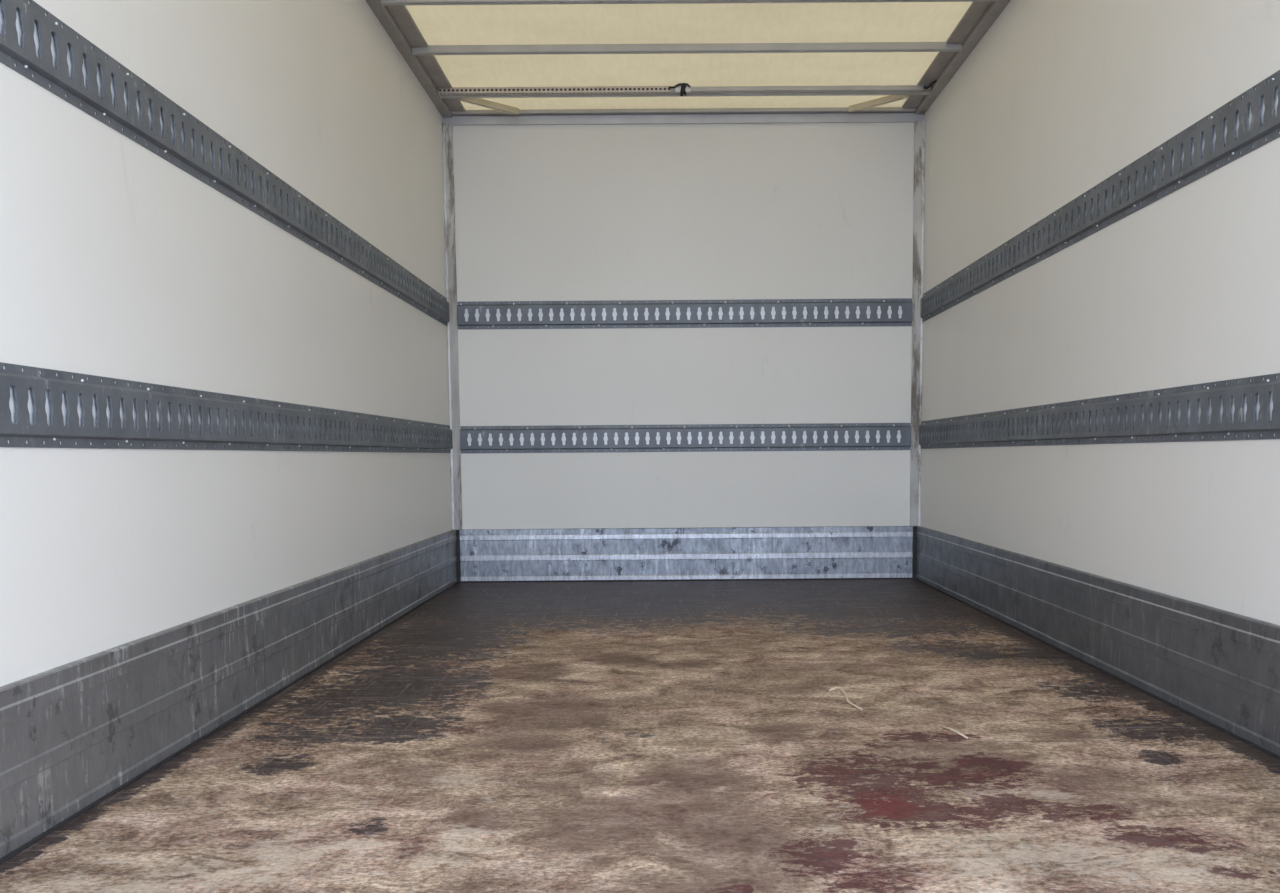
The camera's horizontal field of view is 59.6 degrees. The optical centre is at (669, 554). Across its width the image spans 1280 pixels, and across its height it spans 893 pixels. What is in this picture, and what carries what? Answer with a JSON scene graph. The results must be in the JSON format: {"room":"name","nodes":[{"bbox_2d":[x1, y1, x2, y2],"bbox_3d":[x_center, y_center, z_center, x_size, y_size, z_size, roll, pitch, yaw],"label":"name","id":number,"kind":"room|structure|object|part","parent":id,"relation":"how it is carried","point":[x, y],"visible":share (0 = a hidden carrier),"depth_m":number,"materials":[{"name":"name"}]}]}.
{"room":"truck cargo interior","nodes":[
{"label":"truck cargo interior","id":0,"kind":"room"},
{"bbox_2d":[0,0,451,686],"bbox_3d":[-1.150,-0.827,3.263,0.030,2.500,5.155,0,5,0],"label":"wall","id":1,"kind":"structure","parent":0,"point":[117,261],"depth_m":2.75,"materials":[{"name":"white plastic"}]},
{"bbox_2d":[0,0,449,325],"bbox_3d":[-1.129,-1.022,3.212,0.014,0.142,5.067,0,5,0],"label":"rail","id":2,"kind":"object","parent":1,"relation":"attached to","point":[37,43],"visible":1,"depth_m":2.53,"materials":[{"name":"grey metal"}]},
{"bbox_2d":[0,362,452,452],"bbox_3d":[-1.124,-0.376,3.269,0.014,0.142,5.067,0,5,0],"label":"rail","id":3,"kind":"object","parent":1,"relation":"attached to","point":[36,408],"visible":1,"depth_m":2.51,"materials":[{"name":"grey metal"}]},
{"bbox_3d":[-1.129,-0.376,3.269,0.004,0.094,5.059,0,5,0],"label":"plate","id":4,"kind":"part","parent":3,"relation":"part of","materials":[{"name":"grey metal"}]},
{"bbox_2d":[0,530,458,863],"bbox_3d":[-1.117,0.231,3.324,0.020,0.277,5.089,0,5,0],"label":"baseboard","id":5,"kind":"structure","parent":1,"relation":"attached to","point":[73,733],"depth_m":2.48,"materials":[{"name":"metal"}]},
{"bbox_2d":[366,0,464,117],"bbox_3d":[-1.084,-2.014,3.142,0.120,0.030,5.123,0,5,0],"label":"trim","id":6,"kind":"structure","parent":1,"relation":"attached to","point":[396,20],"depth_m":4.77,"materials":[{"name":"metal"}]},
{"bbox_2d":[0,579,1279,892],"bbox_3d":[0.099,0.375,3.359,2.450,0.030,5.125,0,5,0],"label":"floor","id":7,"kind":"structure","parent":0,"point":[594,736],"depth_m":2.35,"materials":[{"name":"brown wood"}]},
{"bbox_2d":[829,686,862,709],"bbox_3d":[0.469,0.382,2.997,0.038,0.012,0.264,-1,5,-4],"label":"straw","id":8,"kind":"object","parent":7,"relation":"on","point":[835,687],"visible":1,"depth_m":3.04,"materials":[{"name":"plant"}]},
{"bbox_2d":[942,726,967,738],"bbox_3d":[0.672,0.415,2.628,0.007,0.008,0.112,-2,5,-17],"label":"straw","id":9,"kind":"object","parent":7,"relation":"on","point":[949,728],"visible":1,"depth_m":2.63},
{"bbox_2d":[453,122,913,529],"bbox_3d":[0.081,-1.063,5.819,2.450,2.500,0.030,0,5,0],"label":"wall","id":10,"kind":"structure","parent":0,"point":[765,210],"depth_m":5.78,"materials":[{"name":"white plastic"}]},
{"bbox_2d":[442,123,462,529],"bbox_3d":[-1.121,-1.162,5.767,0.047,2.065,0.047,0,5,0],"label":"trim","id":11,"kind":"structure","parent":10,"relation":"attached to","point":[447,129],"depth_m":5.76,"materials":[{"name":"grey metal"}]},
{"bbox_2d":[456,530,460,582],"bbox_3d":[-1.119,0.006,5.878,0.032,0.276,0.032,0,5,0],"label":"trim","id":12,"kind":"structure","parent":10,"relation":"attached to","point":[457,531],"depth_m":5.86,"materials":[{"name":"grey metal"}]},
{"bbox_2d":[443,113,923,125],"bbox_3d":[0.072,-2.221,5.693,2.448,0.043,0.015,0,5,0],"label":"trim","id":13,"kind":"structure","parent":10,"relation":"attached to","point":[827,117],"depth_m":5.69,"materials":[{"name":"metal"}]},
{"bbox_2d":[451,107,915,115],"bbox_3d":[0.072,-2.252,5.673,2.350,0.016,0.049,0,5,0],"label":"trim","id":14,"kind":"structure","parent":10,"relation":"attached to","point":[838,109],"depth_m":5.65,"materials":[{"name":"metal"}]},
{"bbox_2d":[457,298,911,329],"bbox_3d":[0.079,-1.248,5.780,2.352,0.142,0.014,0,5,0],"label":"rail","id":15,"kind":"object","parent":10,"relation":"attached to","point":[887,311],"visible":1,"depth_m":5.78,"materials":[{"name":"grey metal"}]},
{"bbox_3d":[0.079,-1.249,5.785,2.344,0.094,0.004,0,5,0],"label":"plate","id":16,"kind":"part","parent":15,"relation":"part of","materials":[{"name":"grey metal"}]},
{"bbox_2d":[460,423,910,452],"bbox_3d":[0.084,-0.611,5.837,2.352,0.142,0.014,0,5,0],"label":"rail","id":17,"kind":"object","parent":10,"relation":"attached to","point":[814,436],"visible":1,"depth_m":5.83,"materials":[{"name":"grey metal"}]},
{"bbox_3d":[0.084,-0.611,5.842,2.344,0.094,0.004,0,5,0],"label":"plate","id":18,"kind":"part","parent":17,"relation":"part of","materials":[{"name":"grey metal"}]},
{"bbox_2d":[460,526,912,580],"bbox_3d":[0.089,-0.006,5.888,2.382,0.277,0.020,0,5,0],"label":"baseboard","id":19,"kind":"structure","parent":10,"relation":"attached to","point":[829,551],"depth_m":5.88,"materials":[{"name":"metal"}]},
{"bbox_2d":[460,578,912,582],"bbox_3d":[0.090,0.132,5.885,2.382,0.006,0.006,0,5,0],"label":"trim","id":20,"kind":"structure","parent":10,"relation":"attached to","point":[796,578],"depth_m":5.88,"materials":[{"name":"grey metal"}]},
{"bbox_2d":[912,526,916,578],"bbox_3d":[1.297,-0.013,5.885,0.032,0.276,0.032,0,5,0],"label":"trim","id":21,"kind":"structure","parent":10,"relation":"attached to","point":[914,527],"depth_m":5.87,"materials":[{"name":"grey metal"}]},
{"bbox_2d":[910,119,925,525],"bbox_3d":[1.282,-1.181,5.774,0.047,2.065,0.047,0,5,0],"label":"trim","id":22,"kind":"structure","parent":10,"relation":"attached to","point":[919,126],"depth_m":5.77,"materials":[{"name":"grey metal"}]},
{"bbox_2d":[405,2,971,109],"bbox_3d":[0.081,-2.041,3.145,2.450,0.001,5.125,0,5,0],"label":"ceiling","id":23,"kind":"structure","parent":0,"point":[539,24],"depth_m":4.76,"materials":[{"name":"white plastic"}]},
{"bbox_2d":[459,98,518,114],"bbox_3d":[-0.887,-2.220,5.505,0.337,0.034,0.022,-5,7,-42],"label":"brace","id":24,"kind":"object","parent":23,"relation":"attached to","point":[477,101],"visible":0.82,"depth_m":5.50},
{"bbox_2d":[439,91,929,97],"bbox_3d":[0.073,-2.220,5.360,2.349,0.030,0.032,0,5,0],"label":"bow","id":25,"kind":"object","parent":23,"relation":"attached to","point":[856,92],"visible":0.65,"depth_m":5.35,"materials":[{"name":"metal"}]},
{"bbox_2d":[438,83,931,96],"bbox_3d":[0.073,-2.209,5.301,2.344,0.073,0.058,0,5,0],"label":"bar","id":26,"kind":"object","parent":23,"relation":"attached to","point":[682,88],"visible":1,"depth_m":5.30,"materials":[{"name":"metal"}]},
{"bbox_3d":[0.048,-2.207,5.283,0.105,0.073,0.021,0,5,2],"label":"lever","id":27,"kind":"part","parent":26,"relation":"part of","materials":[{"name":"black metal"}]},
{"bbox_3d":[0.064,-2.213,5.297,0.072,0.034,0.008,0,5,0],"label":"clamp plate","id":28,"kind":"part","parent":26,"relation":"part of","materials":[{"name":"white plastic"}]},
{"bbox_2d":[412,42,961,54],"bbox_3d":[0.075,-2.169,4.784,2.349,0.030,0.032,0,5,0],"label":"bow","id":29,"kind":"object","parent":23,"relation":"attached to","point":[845,46],"visible":1,"depth_m":4.77,"materials":[{"name":"metal"}]},
{"bbox_2d":[380,0,996,5],"bbox_3d":[0.077,-2.122,4.254,2.349,0.030,0.032,0,5,0],"label":"bow","id":30,"kind":"object","parent":23,"relation":"attached to","point":[383,2],"visible":1,"depth_m":4.25,"materials":[{"name":"metal"}]},
{"bbox_2d":[849,95,909,112],"bbox_3d":[1.032,-2.236,5.510,0.337,0.034,0.022,4,7,42],"label":"brace","id":31,"kind":"object","parent":23,"relation":"attached to","point":[890,98],"visible":0.82,"depth_m":5.51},
{"bbox_2d":[921,0,1279,624],"bbox_3d":[1.330,-0.847,3.270,0.030,2.500,5.155,0,5,0],"label":"wall","id":32,"kind":"structure","parent":0,"point":[1056,98],"depth_m":3.33,"materials":[{"name":"white plastic"}]},
{"bbox_2d":[924,80,936,88],"bbox_3d":[1.230,-2.209,5.250,0.075,0.032,0.022,4,7,42],"label":"hook","id":33,"kind":"object","parent":32,"relation":"attached to","point":[930,84],"visible":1,"depth_m":5.25,"materials":[{"name":"black metal"}]},
{"bbox_2d":[902,0,1010,114],"bbox_3d":[1.246,-2.033,3.149,0.120,0.030,5.123,0,5,0],"label":"trim","id":34,"kind":"structure","parent":32,"relation":"attached to","point":[979,17],"depth_m":4.80,"materials":[{"name":"metal"}]},
{"bbox_2d":[914,526,1279,759],"bbox_3d":[1.313,0.212,3.331,0.020,0.277,5.089,0,5,0],"label":"baseboard","id":35,"kind":"structure","parent":32,"relation":"attached to","point":[1221,667],"depth_m":3.13,"materials":[{"name":"metal"}]},
{"bbox_2d":[919,373,1279,448],"bbox_3d":[1.311,-0.399,3.276,0.014,0.142,5.067,0,5,0],"label":"rail","id":36,"kind":"object","parent":32,"relation":"attached to","point":[1217,409],"visible":1,"depth_m":3.13,"materials":[{"name":"grey metal"}]},
{"bbox_3d":[1.316,-0.399,3.276,0.004,0.094,5.059,0,5,0],"label":"plate","id":37,"kind":"part","parent":36,"relation":"part of","materials":[{"name":"grey metal"}]},
{"bbox_2d":[920,70,1279,321],"bbox_3d":[1.306,-1.045,3.218,0.014,0.142,5.067,0,5,0],"label":"rail","id":38,"kind":"object","parent":32,"relation":"attached to","point":[1252,121],"visible":1,"depth_m":3.13,"materials":[{"name":"grey metal"}]}
]}

